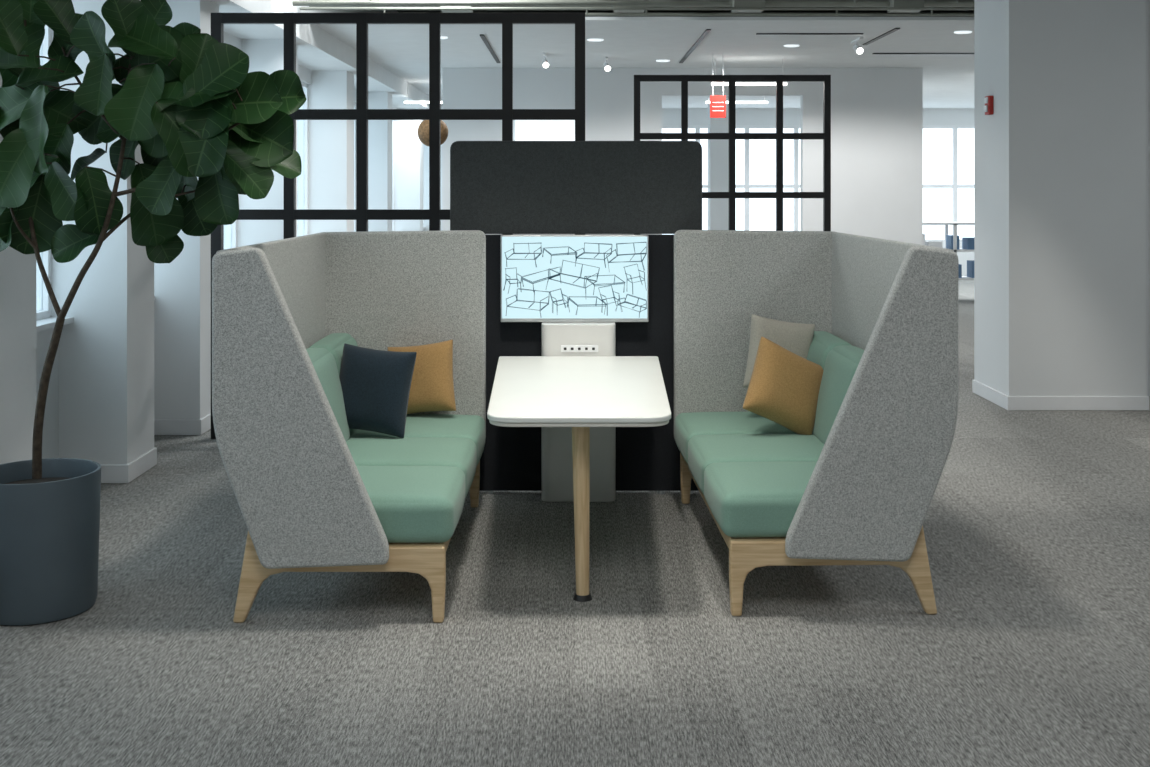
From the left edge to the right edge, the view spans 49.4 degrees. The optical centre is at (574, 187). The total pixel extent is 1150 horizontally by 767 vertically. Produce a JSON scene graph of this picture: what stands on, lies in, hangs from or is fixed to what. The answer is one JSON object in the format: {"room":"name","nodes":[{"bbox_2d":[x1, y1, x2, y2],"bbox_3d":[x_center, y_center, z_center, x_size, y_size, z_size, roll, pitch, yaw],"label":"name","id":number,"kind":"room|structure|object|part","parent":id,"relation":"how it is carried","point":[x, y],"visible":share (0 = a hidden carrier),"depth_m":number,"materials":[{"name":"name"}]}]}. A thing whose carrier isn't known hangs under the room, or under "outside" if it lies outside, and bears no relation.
{"room":"office lounge area","nodes":[
{"label":"office lounge area","id":0,"kind":"room"},
{"bbox_2d":[0,74,35,463],"bbox_3d":[-2.715,0.175,5.420,0.570,2.850,0.440,0,0,0],"label":"wall pier","id":1,"kind":"object","parent":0,"point":[17,269],"depth_m":5.44,"materials":[{"name":"paint"}]},
{"bbox_2d":[36,328,58,458],"bbox_3d":[-2.900,1.165,9.500,0.200,0.870,27.000,0,0,0],"label":"wall","id":2,"kind":"structure","parent":0,"point":[50,437],"depth_m":6.66,"materials":[{"name":"paint"}]},
{"bbox_2d":[36,25,50,320],"bbox_3d":[-2.870,-0.200,6.210,0.060,1.800,1.140,0,0,0],"label":"window","id":3,"kind":"structure","parent":2,"relation":"in","point":[44,313],"depth_m":6.74,"materials":[{"name":"clear glass"}]},
{"bbox_2d":[36,226,425,332],"bbox_3d":[-2.855,0.715,9.475,0.270,0.030,26.850,0,0,0],"label":"trim","id":4,"kind":"structure","parent":2,"relation":"on","point":[48,323],"depth_m":6.53,"materials":[{"name":"white paint"}]},
{"bbox_2d":[228,220,236,248],"bbox_3d":[-2.870,-0.200,9.520,0.060,1.800,1.960,0,0,0],"label":"window","id":5,"kind":"structure","parent":2,"relation":"in","point":[233,235],"depth_m":10.46,"materials":[{"name":"glass"}]},
{"bbox_2d":[301,82,307,235],"bbox_3d":[-2.870,-0.200,12.120,0.060,1.800,2.360,0,0,0],"label":"window","id":6,"kind":"structure","parent":2,"relation":"in","point":[305,86],"depth_m":13.26,"materials":[{"name":"clear glass"}]},
{"bbox_2d":[354,103,355,231],"bbox_3d":[-2.870,-0.200,14.970,0.060,1.800,2.460,0,0,0],"label":"window","id":7,"kind":"structure","parent":2,"relation":"in","point":[354,103],"depth_m":16.17,"materials":[{"name":"clear glass"}]},
{"bbox_2d":[392,120,393,230],"bbox_3d":[-2.870,-0.200,18.120,0.060,1.800,2.960,0,0,0],"label":"window","id":8,"kind":"structure","parent":2,"relation":"in","point":[392,120],"depth_m":19.56,"materials":[{"name":"clear glass"}]},
{"bbox_2d":[0,458,100,624],"bbox_3d":[-2.045,1.339,4.760,0.452,0.523,0.452,0,0,0],"label":"pot","id":9,"kind":"object","parent":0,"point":[50,511],"depth_m":4.59,"materials":[{"name":"ceramic"}]},
{"bbox_2d":[36,0,153,464],"bbox_3d":[-2.715,0.175,7.000,0.570,2.850,0.440,0,0,0],"label":"wall pier","id":10,"kind":"object","parent":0,"point":[106,356],"visible":0.22,"depth_m":6.78,"materials":[{"name":"paint"}]},
{"bbox_2d":[101,447,156,482],"bbox_3d":[-2.604,1.550,7.000,0.372,0.100,0.464,0,0,0],"label":"baseboard","id":11,"kind":"structure","parent":10,"relation":"attached to","point":[129,472],"depth_m":6.79,"materials":[{"name":"paint"}]},
{"bbox_2d":[154,0,218,418],"bbox_3d":[-2.715,0.175,8.320,0.570,2.850,0.440,0,0,0],"label":"wall pier","id":12,"kind":"object","parent":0,"point":[182,286],"visible":0.25,"depth_m":8.10,"materials":[{"name":"paint"}]},
{"bbox_2d":[154,413,210,434],"bbox_3d":[-2.604,1.550,8.320,0.372,0.100,0.464,0,0,0],"label":"baseboard","id":13,"kind":"structure","parent":12,"relation":"attached to","point":[161,426],"depth_m":8.09,"materials":[{"name":"paint"}]},
{"bbox_2d":[224,39,296,248],"bbox_3d":[-2.715,0.175,10.720,0.570,2.850,0.440,0,0,0],"label":"wall pier","id":14,"kind":"object","parent":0,"point":[265,55],"visible":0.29,"depth_m":10.50,"materials":[{"name":"paint"}]},
{"bbox_2d":[224,32,395,108],"bbox_3d":[-2.900,-1.175,9.500,0.200,0.150,27.000,0,0,0],"label":"wall","id":15,"kind":"structure","parent":0,"point":[305,75],"depth_m":12.70,"materials":[{"name":"paint"}]},
{"bbox_2d":[297,71,353,236],"bbox_3d":[-2.715,0.175,13.520,0.570,2.850,0.440,0,0,0],"label":"wall pier","id":16,"kind":"object","parent":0,"point":[330,142],"visible":0.5,"depth_m":13.30,"materials":[{"name":"paint"}]},
{"bbox_2d":[210,0,442,108],"bbox_3d":[-2.650,-1.770,9.500,0.700,1.040,26.800,0,0,0],"label":"ceiling soffit","id":17,"kind":"structure","parent":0,"point":[318,49],"depth_m":11.71,"materials":[{"name":"white paint"}]},
{"bbox_2d":[368,92,391,230],"bbox_3d":[-2.715,0.175,16.420,0.570,2.850,0.440,0,0,0],"label":"wall pier","id":18,"kind":"object","parent":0,"point":[379,131],"visible":0.36,"depth_m":16.20,"materials":[{"name":"paint"}]},
{"bbox_2d":[394,108,422,230],"bbox_3d":[-2.715,0.175,19.820,0.570,2.850,0.440,0,0,0],"label":"wall pier","id":19,"kind":"object","parent":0,"point":[408,148],"visible":0.29,"depth_m":19.60,"materials":[{"name":"paint"}]},
{"bbox_2d":[515,120,574,140],"bbox_3d":[-0.350,-0.670,15.045,0.740,0.300,0.090,0,0,0],"label":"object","id":20,"kind":"object","parent":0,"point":[525,130],"visible":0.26,"depth_m":15.00,"materials":[{"name":"white"}]},
{"bbox_2d":[443,68,661,230],"bbox_3d":[-0.275,0.075,15.175,2.650,3.050,0.150,0,0,0],"label":"wall","id":21,"kind":"structure","parent":0,"point":[609,96],"depth_m":15.10,"materials":[{"name":"paint"}]},
{"bbox_2d":[0,280,1149,766],"bbox_3d":[2.250,1.650,9.500,12.500,0.100,27.000,0,0,0],"label":"floor","id":22,"kind":"structure","parent":0,"point":[1035,650],"depth_m":4.42,"materials":[{"name":"carpet"}]},
{"bbox_2d":[0,0,306,624],"bbox_3d":[-1.668,0.411,4.717,1.260,2.378,0.596,0,0,0],"label":"fiddle leaf fig","id":23,"kind":"object","parent":22,"relation":"on","point":[191,102],"visible":1,"depth_m":4.67,"materials":[{"name":"plant"}]},
{"bbox_2d":[212,230,485,622],"bbox_3d":[-0.881,0.908,5.465,0.878,1.384,1.870,0,0,0],"label":"sofa","id":24,"kind":"object","parent":22,"relation":"on","point":[313,492],"visible":0.93,"depth_m":4.59,"materials":[{"name":"grey fabric"}]},
{"bbox_3d":[-1.000,0.801,4.560,0.640,1.166,0.060,0,0,0],"label":"panel","id":25,"kind":"part","parent":24,"relation":"part of","materials":[{"name":"grey fabric"}]},
{"bbox_2d":[306,348,349,440],"bbox_3d":[-1.139,0.948,5.466,0.233,0.445,0.580,0,0,0],"label":"cushion","id":26,"kind":"object","parent":24,"relation":"on","point":[324,361],"depth_m":5.52,"materials":[{"name":"green fabric"}]},
{"bbox_2d":[309,333,357,435],"bbox_3d":[-1.139,0.948,6.047,0.233,0.445,0.580,0,0,0],"label":"cushion","id":27,"kind":"object","parent":24,"relation":"on","point":[334,343],"depth_m":5.97,"materials":[{"name":"green fabric"}]},
{"bbox_3d":[-0.868,1.427,4.615,0.780,0.346,0.046,0,0,0],"label":"leg frame","id":28,"kind":"part","parent":24,"relation":"part of","materials":[{"name":"brown wood"}]},
{"bbox_2d":[339,343,416,437],"bbox_3d":[-0.925,0.928,5.740,0.393,0.406,0.197,0,0,20],"label":"throw pillow","id":29,"kind":"object","parent":24,"relation":"on","point":[375,384],"visible":0.88,"depth_m":5.67,"materials":[{"name":"blue fabric"}]},
{"bbox_3d":[-0.887,0.797,6.370,0.865,1.162,0.060,0,0,0],"label":"panel","id":30,"kind":"part","parent":24,"relation":"part of","materials":[{"name":"grey fabric"}]},
{"bbox_2d":[356,466,465,542],"bbox_3d":[-0.791,1.222,4.885,0.698,0.184,0.580,0,0,0],"label":"seat cushion","id":31,"kind":"object","parent":24,"relation":"on","point":[411,504],"depth_m":4.63,"materials":[{"name":"green fabric"}]},
{"bbox_2d":[346,437,476,497],"bbox_3d":[-0.791,1.222,5.466,0.698,0.184,0.580,0,0,0],"label":"seat cushion","id":32,"kind":"object","parent":24,"relation":"on","point":[460,452],"depth_m":5.38,"materials":[{"name":"green fabric"}]},
{"bbox_2d":[350,414,485,466],"bbox_3d":[-0.791,1.222,6.047,0.698,0.184,0.580,0,0,0],"label":"seat cushion","id":33,"kind":"object","parent":24,"relation":"on","point":[470,426],"depth_m":5.93,"materials":[{"name":"green fabric"}]},
{"bbox_2d":[387,340,455,413],"bbox_3d":[-0.765,0.948,6.220,0.398,0.386,0.178,0,0,16],"label":"throw pillow","id":34,"kind":"object","parent":24,"relation":"on","point":[432,384],"visible":0.67,"depth_m":6.15,"materials":[{"name":"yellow fabric"}]},
{"bbox_3d":[-0.868,1.427,6.273,0.780,0.346,0.046,0,0,0],"label":"leg frame","id":35,"kind":"part","parent":24,"relation":"part of","materials":[{"name":"brown wood"}]},
{"bbox_2d":[211,13,584,438],"bbox_3d":[-1.129,0.241,8.000,2.388,2.718,0.060,0,0,0],"label":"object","id":36,"kind":"structure","parent":22,"relation":"on","point":[361,114],"depth_m":7.97,"materials":[{"name":"black metal"}]},
{"bbox_2d":[450,141,701,490],"bbox_3d":[0.006,0.667,6.558,1.316,1.826,0.085,0,0,0],"label":"panel","id":37,"kind":"object","parent":22,"relation":"on","point":[653,189],"visible":0.38,"depth_m":6.52,"materials":[{"name":"black fabric"}]},
{"bbox_2d":[500,235,648,321],"bbox_3d":[-0.002,0.468,6.473,0.766,0.450,0.054,0,0,0],"label":"wall monitor","id":38,"kind":"object","parent":37,"relation":"attached to","point":[544,278],"visible":1,"depth_m":6.45,"materials":[{"name":"blue glass"}]},
{"bbox_3d":[0.006,-0.003,6.558,1.316,0.486,0.085,0,0,0],"label":"felt panel","id":39,"kind":"part","parent":37,"relation":"part of","materials":[{"name":"black fabric"}]},
{"bbox_3d":[0.006,0.912,6.558,1.308,1.335,0.075,0,0,0],"label":"panel","id":40,"kind":"part","parent":37,"relation":"part of","materials":[{"name":"black fabric"}]},
{"bbox_2d":[541,322,615,501],"bbox_3d":[0.018,1.147,6.436,0.380,0.905,0.164,0,0,0],"label":"pedestal","id":41,"kind":"object","parent":22,"relation":"on","point":[557,338],"depth_m":6.36,"materials":[{"name":"white metal"}]},
{"bbox_2d":[487,356,670,601],"bbox_3d":[0.018,1.228,5.513,0.809,0.745,1.695,0,0,0],"label":"meeting table","id":42,"kind":"object","parent":22,"relation":"on","point":[580,393],"visible":1,"depth_m":5.03,"materials":[{"name":"laminate"}]},
{"bbox_3d":[0.022,1.241,4.890,0.072,0.685,0.092,0,0,0],"label":"leg","id":43,"kind":"part","parent":42,"relation":"part of","materials":[{"name":"brown wood"}]},
{"bbox_2d":[708,96,727,229],"bbox_3d":[2.125,0.075,18.175,0.350,3.050,0.350,0,0,0],"label":"column","id":44,"kind":"structure","parent":22,"relation":"on","point":[717,148],"depth_m":18.00,"materials":[{"name":"paint"}]},
{"bbox_2d":[634,75,830,230],"bbox_3d":[1.545,0.244,12.300,1.932,2.711,0.060,0,0,0],"label":"wall","id":45,"kind":"structure","parent":22,"relation":"on","point":[684,135],"depth_m":12.27,"materials":[{"name":"black metal"}]},
{"bbox_2d":[674,230,957,615],"bbox_3d":[0.959,0.908,5.545,0.878,1.384,1.870,0,0,-1],"label":"sofa","id":46,"kind":"object","parent":22,"relation":"on","point":[859,489],"visible":0.91,"depth_m":4.76,"materials":[{"name":"grey fabric"}]},
{"bbox_3d":[0.925,1.427,6.352,0.780,0.346,0.046,0,0,-1],"label":"leg frame","id":47,"kind":"part","parent":46,"relation":"part of","materials":[{"name":"brown wood"}]},
{"bbox_2d":[674,412,796,463],"bbox_3d":[0.854,1.222,6.125,0.698,0.184,0.580,0,0,-2],"label":"seat cushion","id":48,"kind":"object","parent":46,"relation":"on","point":[687,425],"depth_m":6.00,"materials":[{"name":"green fabric"}]},
{"bbox_3d":[0.942,0.797,6.450,0.865,1.162,0.060,0,0,-2],"label":"panel","id":49,"kind":"part","parent":46,"relation":"part of","materials":[{"name":"grey fabric"}]},
{"bbox_2d":[688,434,823,493],"bbox_3d":[0.869,1.222,5.543,0.698,0.184,0.580,0,0,-2],"label":"seat cushion","id":50,"kind":"object","parent":46,"relation":"on","point":[704,450],"depth_m":5.45,"materials":[{"name":"green fabric"}]},
{"bbox_2d":[704,461,816,536],"bbox_3d":[0.884,1.222,4.962,0.698,0.184,0.580,0,0,-2],"label":"seat cushion","id":51,"kind":"object","parent":46,"relation":"on","point":[745,498],"depth_m":4.72,"materials":[{"name":"green fabric"}]},
{"bbox_2d":[743,314,814,387],"bbox_3d":[1.005,0.825,6.151,0.389,0.409,0.140,0,0,-10],"label":"throw pillow","id":52,"kind":"object","parent":46,"relation":"on","point":[797,338],"visible":0.42,"depth_m":6.12,"materials":[{"name":"beige fabric"}]},
{"bbox_2d":[743,337,823,434],"bbox_3d":[0.977,0.928,5.801,0.491,0.473,0.207,0,0,-18],"label":"throw pillow","id":53,"kind":"object","parent":46,"relation":"on","point":[784,386],"visible":0.98,"depth_m":5.72,"materials":[{"name":"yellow fabric"}]},
{"bbox_2d":[807,331,850,369],"bbox_3d":[1.201,0.948,6.134,0.233,0.445,0.580,0,0,-2],"label":"cushion","id":54,"kind":"object","parent":46,"relation":"on","point":[823,342],"depth_m":6.03,"materials":[{"name":"green fabric"}]},
{"bbox_3d":[0.968,1.427,4.695,0.780,0.346,0.046,0,0,-1],"label":"leg frame","id":55,"kind":"part","parent":46,"relation":"part of","materials":[{"name":"brown wood"}]},
{"bbox_2d":[812,345,863,444],"bbox_3d":[1.216,0.948,5.553,0.233,0.445,0.580,0,0,-2],"label":"cushion","id":56,"kind":"object","parent":46,"relation":"on","point":[840,362],"depth_m":5.55,"materials":[{"name":"green fabric"}]},
{"bbox_3d":[1.102,0.801,4.643,0.640,1.166,0.060,0,0,-2],"label":"panel","id":57,"kind":"part","parent":46,"relation":"part of","materials":[{"name":"grey fabric"}]},
{"bbox_2d":[923,222,973,279],"bbox_3d":[5.369,1.045,17.800,1.278,1.110,0.440,0,0,0],"label":"shelving rack","id":58,"kind":"object","parent":22,"relation":"on","point":[951,241],"visible":0.22,"depth_m":17.65,"materials":[{"name":"white metal"}]},
{"bbox_2d":[292,0,973,16],"bbox_3d":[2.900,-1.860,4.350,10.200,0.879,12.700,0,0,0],"label":"ceiling","id":59,"kind":"structure","parent":0,"point":[619,7],"depth_m":10.28,"materials":[{"name":"white paint"}]},
{"bbox_2d":[404,81,442,103],"bbox_3d":[-1.900,-1.300,17.000,0.840,0.299,0.050,0,0,0],"label":"linear pendant light","id":60,"kind":"object","parent":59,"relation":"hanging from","point":[407,101],"visible":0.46,"depth_m":16.98,"materials":[{"name":"white paint"}]},
{"bbox_2d":[418,120,447,145],"bbox_3d":[-1.250,-0.905,11.000,0.272,1.090,0.272,0,0,0],"label":"pendant lamp","id":61,"kind":"object","parent":59,"relation":"hanging from","point":[423,129],"visible":0.34,"depth_m":10.91,"materials":[{"name":"wood"}]},
{"bbox_2d":[542,53,548,67],"bbox_3d":[-0.319,-1.372,13.600,0.082,0.155,0.400,0,0,0],"label":"track light","id":62,"kind":"object","parent":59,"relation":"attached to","point":[545,64],"visible":1,"depth_m":13.53,"materials":[{"name":"white paint"}]},
{"bbox_2d":[587,39,603,41],"bbox_3d":[0.205,-1.444,12.185,0.154,0.011,0.173,0,0,5],"label":"recessed light","id":63,"kind":"object","parent":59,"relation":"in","point":[594,40],"depth_m":12.20,"materials":[{"name":"white plastic"}]},
{"bbox_2d":[604,57,610,71],"bbox_3d":[0.361,-1.372,14.000,0.082,0.155,0.400,0,0,0],"label":"track light","id":64,"kind":"object","parent":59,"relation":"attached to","point":[607,68],"visible":1,"depth_m":13.93,"materials":[{"name":"white paint"}]},
{"bbox_2d":[710,54,725,117],"bbox_3d":[1.545,-1.105,13.507,0.170,0.690,0.026,0,0,0],"label":"exit sign","id":65,"kind":"object","parent":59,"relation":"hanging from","point":[717,102],"visible":1,"depth_m":13.50,"materials":[{"name":"red plastic"}]},
{"bbox_2d":[711,82,727,85],"bbox_3d":[1.616,-1.163,14.000,0.179,0.034,0.050,0,0,0],"label":"linear pendant light","id":66,"kind":"object","parent":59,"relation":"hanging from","point":[714,83],"depth_m":13.97,"materials":[{"name":"white paint"}]},
{"bbox_2d":[706,96,767,103],"bbox_3d":[2.200,-1.300,17.000,0.840,0.299,0.050,0,0,0],"label":"linear pendant light","id":67,"kind":"object","parent":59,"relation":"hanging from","point":[764,101],"visible":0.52,"depth_m":16.98,"materials":[{"name":"white paint"}]},
{"bbox_2d":[736,82,775,85],"bbox_3d":[2.024,-1.163,14.000,0.436,0.034,0.050,0,0,0],"label":"linear pendant light","id":68,"kind":"object","parent":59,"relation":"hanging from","point":[748,83],"depth_m":13.97,"materials":[{"name":"white paint"}]},
{"bbox_2d":[784,44,798,46],"bbox_3d":[2.189,-1.444,12.617,0.149,0.011,0.186,0,0,5],"label":"recessed light","id":69,"kind":"object","parent":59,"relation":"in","point":[792,45],"depth_m":12.65,"materials":[{"name":"white plastic"}]},
{"bbox_2d":[851,37,863,54],"bbox_3d":[2.761,-1.372,12.200,0.082,0.155,0.400,0,0,0],"label":"track light","id":70,"kind":"object","parent":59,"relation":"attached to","point":[859,50],"visible":1,"depth_m":12.14,"materials":[{"name":"white paint"}]},
{"bbox_2d":[954,31,971,33],"bbox_3d":[3.585,-1.444,11.560,0.164,0.011,0.162,0,0,5],"label":"recessed light","id":71,"kind":"object","parent":59,"relation":"in","point":[956,32],"depth_m":11.58,"materials":[{"name":"white plastic"}]},
{"bbox_2d":[316,17,973,108],"bbox_3d":[3.050,-1.465,16.850,10.700,0.030,12.100,0,0,0],"label":"ceiling","id":72,"kind":"structure","parent":0,"point":[628,42],"depth_m":12.81,"materials":[{"name":"white paint"}]},
{"bbox_2d":[480,28,973,62],"bbox_3d":[1.700,-1.444,12.850,5.200,0.012,3.100,0,0,0],"label":"diffuser","id":73,"kind":"object","parent":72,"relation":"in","point":[707,31],"depth_m":12.02,"materials":[{"name":"metal"}]},
{"bbox_2d":[423,109,973,124],"bbox_3d":[2.700,-1.725,22.875,11.400,1.150,0.150,0,0,0],"label":"header","id":74,"kind":"structure","parent":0,"point":[669,116],"depth_m":22.80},
{"bbox_2d":[423,144,973,275],"bbox_3d":[2.700,0.225,22.875,11.400,2.750,0.150,0,0,0],"label":"wall","id":75,"kind":"structure","parent":0,"point":[425,148],"depth_m":22.80,"materials":[{"name":"paint"}]},
{"bbox_2d":[662,125,973,242],"bbox_3d":[4.800,-0.075,22.850,7.200,2.150,0.100,0,0,0],"label":"window","id":76,"kind":"structure","parent":75,"relation":"in","point":[746,186],"depth_m":22.80,"materials":[{"name":"white paint"}]},
{"bbox_2d":[800,68,913,243],"bbox_3d":[3.425,0.075,15.175,1.350,3.050,0.150,0,0,0],"label":"wall","id":77,"kind":"structure","parent":0,"point":[872,109],"depth_m":15.10,"materials":[{"name":"paint"}]},
{"bbox_2d":[662,68,802,95],"bbox_3d":[1.900,-1.285,15.175,1.700,0.330,0.150,0,0,0],"label":"header","id":78,"kind":"object","parent":77,"relation":"attached to","point":[668,88],"depth_m":15.10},
{"bbox_2d":[914,68,922,244],"bbox_3d":[4.150,0.075,17.050,0.100,3.050,3.900,0,0,0],"label":"wall","id":79,"kind":"structure","parent":0,"point":[918,72],"depth_m":15.10,"materials":[{"name":"paint"}]},
{"bbox_2d":[974,0,1146,395],"bbox_3d":[3.623,-0.350,9.390,0.995,3.900,0.780,0,0,0],"label":"column","id":80,"kind":"structure","parent":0,"point":[1060,157],"depth_m":9.00,"materials":[{"name":"paint"}]},
{"bbox_2d":[984,96,992,114],"bbox_3d":[3.100,-0.620,9.380,0.050,0.140,0.100,0,0,0],"label":"fire alarm","id":81,"kind":"object","parent":80,"relation":"attached to","point":[988,100],"visible":1,"depth_m":9.34,"materials":[{"name":"red plastic"}]},
{"bbox_2d":[972,380,1149,409],"bbox_3d":[3.623,1.550,9.390,1.021,0.100,0.804,0,0,0],"label":"baseboard","id":82,"kind":"structure","parent":80,"relation":"attached to","point":[1004,401],"depth_m":8.99,"materials":[{"name":"paint"}]},
{"bbox_2d":[1147,0,1149,395],"bbox_3d":[6.325,-0.350,9.675,4.150,3.900,0.150,0,0,0],"label":"wall","id":83,"kind":"structure","parent":0,"point":[1148,1],"depth_m":9.60,"materials":[{"name":"paint"}]}
]}

